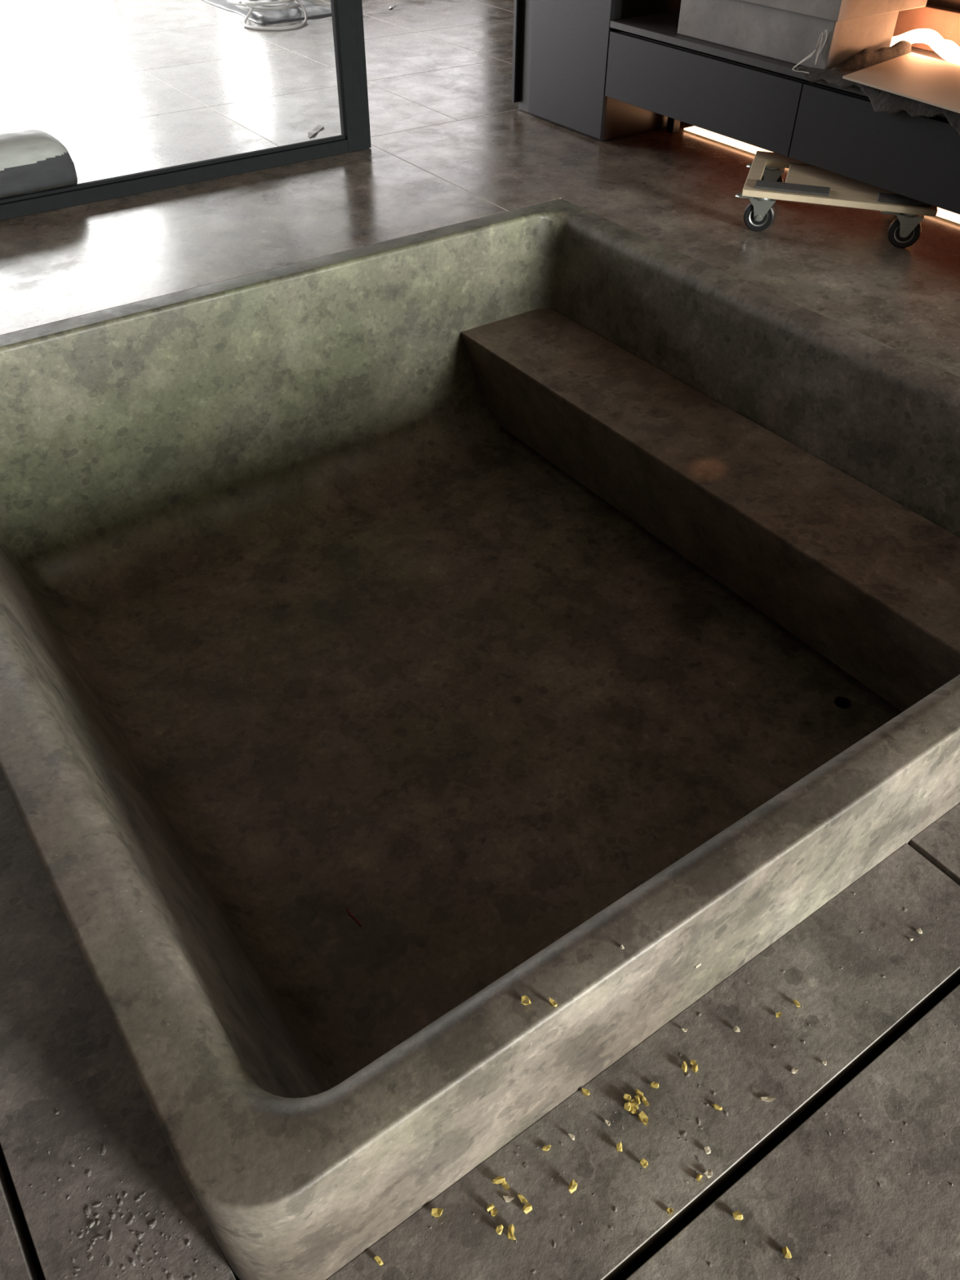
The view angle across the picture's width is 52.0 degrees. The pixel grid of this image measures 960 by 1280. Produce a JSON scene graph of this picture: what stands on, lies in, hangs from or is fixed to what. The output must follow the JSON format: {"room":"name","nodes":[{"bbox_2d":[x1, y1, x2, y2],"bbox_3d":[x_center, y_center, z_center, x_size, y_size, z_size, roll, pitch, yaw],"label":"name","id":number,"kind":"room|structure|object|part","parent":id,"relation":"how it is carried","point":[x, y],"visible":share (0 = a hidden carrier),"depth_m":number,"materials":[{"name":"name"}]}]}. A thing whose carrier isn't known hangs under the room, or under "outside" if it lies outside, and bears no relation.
{"room":"bathroom","nodes":[
{"label":"bathroom","id":0,"kind":"room"},
{"bbox_2d":[0,772,959,1279],"bbox_3d":[4.219,1.686,0.477,14.000,0.050,11.835,-25,48,-26],"label":"floor","id":1,"kind":"structure","parent":0,"point":[51,997],"depth_m":1.45,"materials":[{"name":"concrete"}]},
{"bbox_2d":[373,1255,383,1265],"bbox_3d":[-0.136,0.837,1.326,0.008,0.006,0.014,-32,51,-31],"label":"chip","id":2,"kind":"object","parent":1,"relation":"on","point":[377,1259],"visible":1,"depth_m":1.32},
{"bbox_2d":[431,1208,443,1217],"bbox_3d":[-0.060,0.797,1.369,0.016,0.009,0.012,6,42,5],"label":"chip","id":3,"kind":"object","parent":1,"relation":"on","point":[437,1212],"visible":1,"depth_m":1.37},
{"bbox_2d":[17,865,956,1279],"bbox_3d":[0.138,0.763,1.414,1.681,0.004,0.729,-9,43,-10],"label":"mortar grit","id":4,"kind":"object","parent":1,"relation":"on","point":[88,1172],"visible":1,"depth_m":1.37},
{"bbox_2d":[486,1203,494,1211],"bbox_3d":[0.014,0.793,1.375,0.012,0.006,0.007,-24,48,-24],"label":"chip","id":5,"kind":"object","parent":1,"relation":"on","point":[491,1206],"visible":1,"depth_m":1.37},
{"bbox_2d":[490,1208,497,1216],"bbox_3d":[0.020,0.798,1.371,0.010,0.004,0.009,-9,43,-11],"label":"chip","id":6,"kind":"object","parent":1,"relation":"on","point":[493,1211],"visible":1,"depth_m":1.37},
{"bbox_2d":[491,1175,505,1184],"bbox_3d":[0.026,0.770,1.401,0.020,0.007,0.010,-10,43,-12],"label":"chip","id":7,"kind":"object","parent":1,"relation":"on","point":[499,1180],"visible":1,"depth_m":1.40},
{"bbox_2d":[494,1224,503,1235],"bbox_3d":[0.026,0.812,1.353,0.010,0.009,0.013,25,48,24],"label":"chip","id":8,"kind":"object","parent":1,"relation":"on","point":[499,1228],"visible":1,"depth_m":1.35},
{"bbox_2d":[501,1179,509,1189],"bbox_3d":[0.036,0.774,1.397,0.009,0.007,0.015,-17,45,-18],"label":"chip","id":9,"kind":"object","parent":1,"relation":"on","point":[504,1184],"visible":1,"depth_m":1.40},
{"bbox_2d":[502,1195,514,1202],"bbox_3d":[0.040,0.787,1.384,0.016,0.004,0.008,0,42,-1],"label":"chip","id":10,"kind":"object","parent":1,"relation":"on","point":[507,1198],"visible":1,"depth_m":1.38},
{"bbox_2d":[507,1223,514,1236],"bbox_3d":[0.043,0.813,1.353,0.009,0.007,0.017,4,42,3],"label":"chip","id":11,"kind":"object","parent":1,"relation":"on","point":[510,1228],"visible":1,"depth_m":1.35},
{"bbox_2d":[506,1232,515,1239],"bbox_3d":[0.043,0.818,1.349,0.013,0.006,0.009,3,42,3],"label":"chip","id":12,"kind":"object","parent":1,"relation":"on","point":[508,1236],"visible":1,"depth_m":1.35,"materials":[{"name":"yellow stone"}]},
{"bbox_2d":[517,1192,528,1203],"bbox_3d":[0.059,0.786,1.384,0.008,0.006,0.018,-31,51,-30],"label":"chip","id":13,"kind":"object","parent":1,"relation":"on","point":[521,1197],"visible":1,"depth_m":1.38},
{"bbox_2d":[521,1202,532,1213],"bbox_3d":[0.066,0.794,1.375,0.015,0.006,0.011,-22,47,-23],"label":"chip","id":14,"kind":"object","parent":1,"relation":"on","point":[527,1207],"visible":1,"depth_m":1.37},
{"bbox_2d":[542,1144,551,1151],"bbox_3d":[0.097,0.741,1.435,0.016,0.005,0.008,-14,44,-16],"label":"chip","id":15,"kind":"object","parent":1,"relation":"on","point":[545,1148],"visible":1,"depth_m":1.43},
{"bbox_2d":[568,1133,574,1140],"bbox_3d":[0.135,0.731,1.447,0.012,0.005,0.006,33,51,30],"label":"crumb","id":16,"kind":"object","parent":1,"relation":"on","point":[572,1136],"visible":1,"depth_m":1.45,"materials":[{"name":"grey stone"}]},
{"bbox_2d":[567,1179,577,1193],"bbox_3d":[0.131,0.776,1.393,0.015,0.010,0.012,-32,52,-31],"label":"chip","id":17,"kind":"object","parent":1,"relation":"on","point":[572,1186],"visible":1,"depth_m":1.39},
{"bbox_2d":[581,1088,590,1095],"bbox_3d":[0.160,0.687,1.493,0.014,0.008,0.009,13,44,13],"label":"chip","id":18,"kind":"object","parent":1,"relation":"on","point":[585,1092],"visible":1,"depth_m":1.49,"materials":[{"name":"yellow stone"}]},
{"bbox_2d":[604,1120,610,1125],"bbox_3d":[0.190,0.717,1.462,0.006,0.005,0.010,-30,51,-29],"label":"crumb","id":19,"kind":"object","parent":1,"relation":"on","point":[607,1122],"visible":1,"depth_m":1.46,"materials":[{"name":"grey stone"}]},
{"bbox_2d":[615,1142,622,1151],"bbox_3d":[0.203,0.740,1.435,0.009,0.008,0.013,0,42,0],"label":"chip","id":20,"kind":"object","parent":1,"relation":"on","point":[619,1146],"visible":1,"depth_m":1.43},
{"bbox_2d":[623,1102,631,1111],"bbox_3d":[0.221,0.700,1.474,0.011,0.007,0.014,18,45,18],"label":"chip","id":21,"kind":"object","parent":1,"relation":"on","point":[627,1105],"visible":1,"depth_m":1.47,"materials":[{"name":"yellow stone"}]},
{"bbox_2d":[623,1093,631,1101],"bbox_3d":[0.223,0.692,1.488,0.011,0.007,0.011,23,47,23],"label":"chip","id":22,"kind":"object","parent":1,"relation":"on","point":[627,1097],"visible":1,"depth_m":1.49,"materials":[{"name":"yellow stone"}]},
{"bbox_2d":[629,1107,636,1113],"bbox_3d":[0.229,0.706,1.474,0.011,0.006,0.010,-17,45,-18],"label":"chip","id":23,"kind":"object","parent":1,"relation":"on","point":[632,1110],"visible":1,"depth_m":1.47,"materials":[{"name":"yellow stone"}]},
{"bbox_2d":[634,1094,640,1105],"bbox_3d":[0.239,0.695,1.486,0.007,0.007,0.014,-13,44,-14],"label":"chip","id":24,"kind":"object","parent":1,"relation":"on","point":[637,1097],"visible":1,"depth_m":1.48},
{"bbox_2d":[635,1088,643,1098],"bbox_3d":[0.241,0.689,1.493,0.014,0.006,0.009,33,52,31],"label":"chip","id":25,"kind":"object","parent":1,"relation":"on","point":[638,1092],"visible":1,"depth_m":1.49,"materials":[{"name":"yellow stone"}]},
{"bbox_2d":[638,1111,648,1125],"bbox_3d":[0.244,0.713,1.465,0.012,0.007,0.018,-30,50,-29],"label":"chip","id":26,"kind":"object","parent":1,"relation":"on","point":[642,1117],"visible":1,"depth_m":1.46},
{"bbox_2d":[640,1158,648,1167],"bbox_3d":[0.236,0.755,1.419,0.012,0.007,0.011,34,52,31],"label":"chip","id":27,"kind":"object","parent":1,"relation":"on","point":[643,1162],"visible":1,"depth_m":1.42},
{"bbox_2d":[641,1096,648,1106],"bbox_3d":[0.249,0.697,1.483,0.009,0.008,0.016,-13,44,-14],"label":"chip","id":28,"kind":"object","parent":1,"relation":"on","point":[644,1100],"visible":1,"depth_m":1.48,"materials":[{"name":"yellow stone"}]},
{"bbox_2d":[649,1081,658,1088],"bbox_3d":[0.267,0.681,1.503,0.013,0.005,0.010,16,45,17],"label":"chip","id":29,"kind":"object","parent":1,"relation":"on","point":[655,1085],"visible":1,"depth_m":1.50,"materials":[{"name":"yellow stone"}]},
{"bbox_2d":[666,1207,673,1213],"bbox_3d":[0.265,0.797,1.374,0.010,0.006,0.008,15,44,16],"label":"chip","id":30,"kind":"object","parent":1,"relation":"on","point":[669,1211],"visible":1,"depth_m":1.37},
{"bbox_2d":[680,1061,687,1072],"bbox_3d":[0.316,0.661,1.522,0.009,0.008,0.016,10,43,11],"label":"chip","id":31,"kind":"object","parent":1,"relation":"on","point":[684,1067],"visible":1,"depth_m":1.52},
{"bbox_2d":[689,1059,696,1065],"bbox_3d":[0.331,0.657,1.529,0.009,0.005,0.010,21,46,21],"label":"chip","id":32,"kind":"object","parent":1,"relation":"on","point":[692,1062],"visible":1,"depth_m":1.53,"materials":[{"name":"yellow stone"}]},
{"bbox_2d":[691,1063,697,1072],"bbox_3d":[0.333,0.663,1.523,0.014,0.006,0.011,-32,51,-30],"label":"chip","id":33,"kind":"object","parent":1,"relation":"on","point":[694,1068],"visible":1,"depth_m":1.52,"materials":[{"name":"yellow stone"}]},
{"bbox_2d":[696,1173,702,1181],"bbox_3d":[0.313,0.769,1.406,0.007,0.006,0.012,25,48,24],"label":"chip","id":34,"kind":"object","parent":1,"relation":"on","point":[699,1176],"visible":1,"depth_m":1.41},
{"bbox_2d":[703,1146,710,1154],"bbox_3d":[0.331,0.744,1.433,0.010,0.005,0.011,8,43,8],"label":"crumb","id":35,"kind":"object","parent":1,"relation":"on","point":[706,1149],"visible":1,"depth_m":1.43,"materials":[{"name":"grey stone"}]},
{"bbox_2d":[703,1168,712,1177],"bbox_3d":[0.328,0.765,1.410,0.014,0.006,0.009,-18,45,-19],"label":"crumb","id":36,"kind":"object","parent":1,"relation":"on","point":[708,1173],"visible":1,"depth_m":1.41,"materials":[{"name":"grey stone"}]},
{"bbox_2d":[711,1103,722,1110],"bbox_3d":[0.356,0.703,1.480,0.016,0.004,0.008,16,44,16],"label":"chip","id":37,"kind":"object","parent":1,"relation":"on","point":[715,1106],"visible":1,"depth_m":1.48,"materials":[{"name":"yellow stone"}]},
{"bbox_2d":[733,1026,740,1031],"bbox_3d":[0.409,0.621,1.569,0.011,0.006,0.009,8,43,8],"label":"crumb","id":38,"kind":"object","parent":1,"relation":"on","point":[736,1028],"visible":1,"depth_m":1.57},
{"bbox_2d":[732,1210,742,1220],"bbox_3d":[0.358,0.802,1.369,0.014,0.007,0.012,-5,43,-6],"label":"chip","id":39,"kind":"object","parent":1,"relation":"on","point":[737,1215],"visible":1,"depth_m":1.37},
{"bbox_2d":[758,1096,776,1102],"bbox_3d":[0.435,0.695,1.489,0.027,0.004,0.009,0,42,-1],"label":"chip","id":40,"kind":"object","parent":1,"relation":"on","point":[769,1099],"visible":1,"depth_m":1.49,"materials":[{"name":"grey stone"}]},
{"bbox_2d":[775,1012,782,1017],"bbox_3d":[0.482,0.605,1.588,0.013,0.005,0.008,-20,46,-21],"label":"chip","id":41,"kind":"object","parent":1,"relation":"on","point":[778,1014],"visible":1,"depth_m":1.59,"materials":[{"name":"yellow stone"}]},
{"bbox_2d":[782,1246,791,1258],"bbox_3d":[0.417,0.832,1.336,0.013,0.007,0.014,4,42,4],"label":"chip","id":42,"kind":"object","parent":1,"relation":"on","point":[786,1252],"visible":1,"depth_m":1.33,"materials":[{"name":"yellow stone"}]},
{"bbox_2d":[791,1067,798,1073],"bbox_3d":[0.487,0.666,1.522,0.013,0.004,0.008,-5,43,-6],"label":"crumb","id":43,"kind":"object","parent":1,"relation":"on","point":[794,1070],"visible":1,"depth_m":1.52,"materials":[{"name":"grey stone"}]},
{"bbox_2d":[792,999,800,1007],"bbox_3d":[0.515,0.592,1.601,0.008,0.007,0.015,-21,46,-22],"label":"chip","id":44,"kind":"object","parent":1,"relation":"on","point":[796,1002],"visible":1,"depth_m":1.60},
{"bbox_2d":[916,928,922,933],"bbox_3d":[0.761,0.505,1.703,0.011,0.004,0.010,-25,48,-26],"label":"crumb","id":45,"kind":"object","parent":1,"relation":"on","point":[919,931],"visible":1,"depth_m":1.70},
{"label":"chip","id":46,"kind":"object","parent":1,"relation":"on","visible":0},
{"bbox_2d":[630,1102,638,1110],"bbox_3d":[0.232,0.700,1.475,0.012,0.006,0.010,2,42,1],"label":"chip","id":47,"kind":"object","parent":46,"relation":"on","point":[633,1105],"visible":1,"depth_m":1.47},
{"bbox_2d":[0,0,959,377],"bbox_3d":[-0.289,-2.757,5.040,14.000,0.300,8.563,-25,48,-26],"label":"floor","id":48,"kind":"structure","parent":0,"point":[678,190],"depth_m":3.75,"materials":[{"name":"concrete"}]},
{"bbox_2d":[0,129,77,198],"bbox_3d":[-2.004,-1.458,3.214,1.325,0.214,0.203,-25,48,-26],"label":"roll","id":49,"kind":"object","parent":48,"relation":"on","point":[31,161],"visible":0.87,"depth_m":3.37,"materials":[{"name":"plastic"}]},
{"bbox_2d":[0,0,371,220],"bbox_3d":[-1.670,-2.281,2.530,3.014,2.348,0.050,-25,48,-26],"label":"window frame","id":50,"kind":"structure","parent":48,"relation":"on","point":[347,15],"depth_m":3.66,"materials":[{"name":"black metal"}]},
{"bbox_2d":[202,0,331,25],"bbox_3d":[-1.310,-3.946,6.089,0.583,0.034,1.015,-25,48,-26],"label":"plastic sheeting","id":51,"kind":"object","parent":48,"relation":"on","point":[313,11],"visible":0.62,"depth_m":5.87,"materials":[{"name":"plastic"}]},
{"bbox_2d":[226,0,307,30],"bbox_3d":[-1.290,-3.804,5.872,0.410,0.118,0.948,-16,45,-18],"label":"cable coil","id":52,"kind":"object","parent":48,"relation":"on","point":[254,6],"visible":1,"depth_m":5.73,"materials":[{"name":"white"}]},
{"bbox_2d":[307,124,324,137],"bbox_3d":[-0.691,-2.135,4.122,0.032,0.007,0.190,9,43,9],"label":"paper scrap","id":53,"kind":"object","parent":48,"relation":"on","point":[318,127],"visible":1,"depth_m":4.13,"materials":[{"name":"white paper"}]},
{"bbox_2d":[0,198,959,1279],"bbox_3d":[0.001,-0.147,2.586,2.403,0.860,2.398,-25,48,-26],"label":"bath","id":54,"kind":"object","parent":48,"relation":"in","point":[526,596],"visible":1,"depth_m":2.69,"materials":[{"name":"concrete"}]},
{"bbox_2d":[346,907,361,926],"bbox_3d":[-0.289,0.632,2.243,0.007,0.005,0.059,-28,49,-28],"label":"thread","id":55,"kind":"object","parent":54,"relation":"on","point":[347,908],"visible":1,"depth_m":2.24,"materials":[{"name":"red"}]},
{"bbox_2d":[521,995,531,1004],"bbox_3d":[0.060,0.465,1.267,0.014,0.009,0.012,8,43,8],"label":"chip","id":56,"kind":"object","parent":54,"relation":"on","point":[525,999],"visible":1,"depth_m":1.26,"materials":[{"name":"yellow stone"}]},
{"bbox_2d":[549,997,557,1006],"bbox_3d":[0.093,0.467,1.265,0.013,0.009,0.008,20,46,20],"label":"chip","id":57,"kind":"object","parent":54,"relation":"on","point":[552,1002],"visible":1,"depth_m":1.26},
{"bbox_2d":[511,0,684,140],"bbox_3d":[0.581,-3.180,3.581,0.634,2.300,0.608,-25,48,-26],"label":"tall cabinet","id":58,"kind":"object","parent":48,"relation":"on","point":[561,47],"visible":0.68,"depth_m":4.03,"materials":[{"name":"black"}]},
{"bbox_3d":[0.411,-3.354,3.748,0.634,2.270,0.020,-25,48,-26],"label":"panel","id":59,"kind":"part","parent":58,"relation":"part of","materials":[{"name":"grey wood"}]},
{"bbox_3d":[0.368,-3.034,3.409,0.021,2.288,0.484,-25,48,-26],"label":"door","id":60,"kind":"part","parent":58,"relation":"part of","materials":[{"name":"grey wood"}]},
{"bbox_2d":[604,29,959,214],"bbox_3d":[1.480,-1.613,3.280,0.632,0.398,2.513,-25,48,-26],"label":"base cabinet","id":61,"kind":"object","parent":48,"relation":"on","point":[839,131],"visible":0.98,"depth_m":3.27,"materials":[{"name":"black"}]},
{"bbox_3d":[0.780,-1.991,3.560,0.021,0.223,0.950,-25,48,-26],"label":"drawer","id":62,"kind":"part","parent":61,"relation":"part of","materials":[{"name":"grey wood"}]},
{"bbox_2d":[609,10,959,117],"bbox_3d":[1.484,-1.807,3.098,0.634,0.111,2.524,-25,48,-26],"label":"countertop","id":63,"kind":"structure","parent":61,"relation":"on","point":[663,27],"depth_m":3.37,"materials":[{"name":"stone"}]},
{"bbox_2d":[677,0,898,69],"bbox_3d":[1.042,-2.130,3.390,0.315,0.142,0.682,-25,48,-26],"label":"stone block","id":64,"kind":"object","parent":63,"relation":"on","point":[783,35],"visible":0.71,"depth_m":3.24,"materials":[{"name":"grey stone"}]},
{"bbox_2d":[738,0,927,22],"bbox_3d":[1.091,-2.243,3.302,0.445,0.144,0.685,-25,48,-26],"label":"stone block","id":65,"kind":"object","parent":64,"relation":"on","point":[837,11],"visible":1,"depth_m":3.10,"materials":[{"name":"grey stone"}]},
{"bbox_2d":[792,29,826,73],"bbox_3d":[1.054,-1.877,3.133,0.072,0.115,0.071,-25,48,-26],"label":"string","id":66,"kind":"object","parent":63,"relation":"on","point":[821,40],"visible":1,"depth_m":3.15,"materials":[{"name":"white fabric"}]},
{"bbox_2d":[796,40,959,134],"bbox_3d":[1.473,-1.640,2.973,0.439,0.136,0.988,-25,48,-26],"label":"cloth","id":67,"kind":"object","parent":63,"relation":"on","point":[882,101],"visible":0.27,"depth_m":3.07,"materials":[{"name":"fabric"}]},
{"bbox_2d":[842,52,959,113],"bbox_3d":[1.528,-1.542,2.821,0.440,0.006,1.143,-21,46,-22],"label":"board","id":68,"kind":"object","parent":67,"relation":"on","point":[931,81],"visible":1,"depth_m":3.00,"materials":[{"name":"beige wood"}]},
{"bbox_3d":[1.627,-1.859,3.136,0.093,0.083,0.743,-25,48,-26],"label":"led strip","id":69,"kind":"part","parent":63,"relation":"part of","materials":[{"name":"white plastic"}]},
{"bbox_2d":[893,4,959,52],"bbox_3d":[1.809,-1.861,3.117,0.043,0.122,2.190,-25,48,-26],"label":"stone ledge","id":70,"kind":"object","parent":63,"relation":"on","point":[945,21],"visible":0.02,"depth_m":3.35,"materials":[{"name":"beige stone"}]},
{"bbox_3d":[1.332,-1.464,2.985,0.021,0.223,0.951,-25,48,-26],"label":"drawer","id":71,"kind":"part","parent":61,"relation":"part of","materials":[{"name":"grey wood"}]},
{"bbox_2d":[684,125,959,225],"bbox_3d":[1.538,-1.573,3.523,0.100,0.012,2.195,-25,48,-26],"label":"light bar","id":72,"kind":"object","parent":48,"relation":"on","point":[943,214],"visible":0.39,"depth_m":4.00,"materials":[{"name":"glowing warm white light diffuser"}]},
{"bbox_2d":[735,151,937,248],"bbox_3d":[1.194,-1.492,3.328,0.622,0.150,0.440,12,44,13],"label":"dolly","id":73,"kind":"object","parent":48,"relation":"on","point":[764,184],"visible":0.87,"depth_m":3.19,"materials":[{"name":"brown wood"}]},
{"bbox_3d":[0.940,-1.590,3.349,0.045,0.020,0.240,12,44,13],"label":"rail","id":74,"kind":"part","parent":73,"relation":"part of","materials":[{"name":"brown wood"}]},
{"bbox_3d":[1.256,-1.641,3.407,0.600,0.020,0.100,12,44,13],"label":"rail","id":75,"kind":"part","parent":73,"relation":"part of","materials":[{"name":"brown wood"}]},
{"bbox_3d":[1.153,-1.424,3.167,0.600,0.020,0.100,12,44,13],"label":"rail","id":76,"kind":"part","parent":73,"relation":"part of","materials":[{"name":"brown wood"}]},
{"bbox_2d":[0,973,959,1279],"bbox_3d":[4.218,1.838,0.615,14.000,0.140,11.835,-25,48,-26],"label":"floor gap","id":77,"kind":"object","parent":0,"point":[643,1257],"depth_m":1.57,"materials":[{"name":"black"}]},
{"bbox_2d":[926,0,959,10],"bbox_3d":[1.622,-2.615,2.969,0.099,2.300,3.180,-25,48,-26],"label":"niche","id":78,"kind":"object","parent":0,"point":[952,4],"depth_m":3.33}
]}

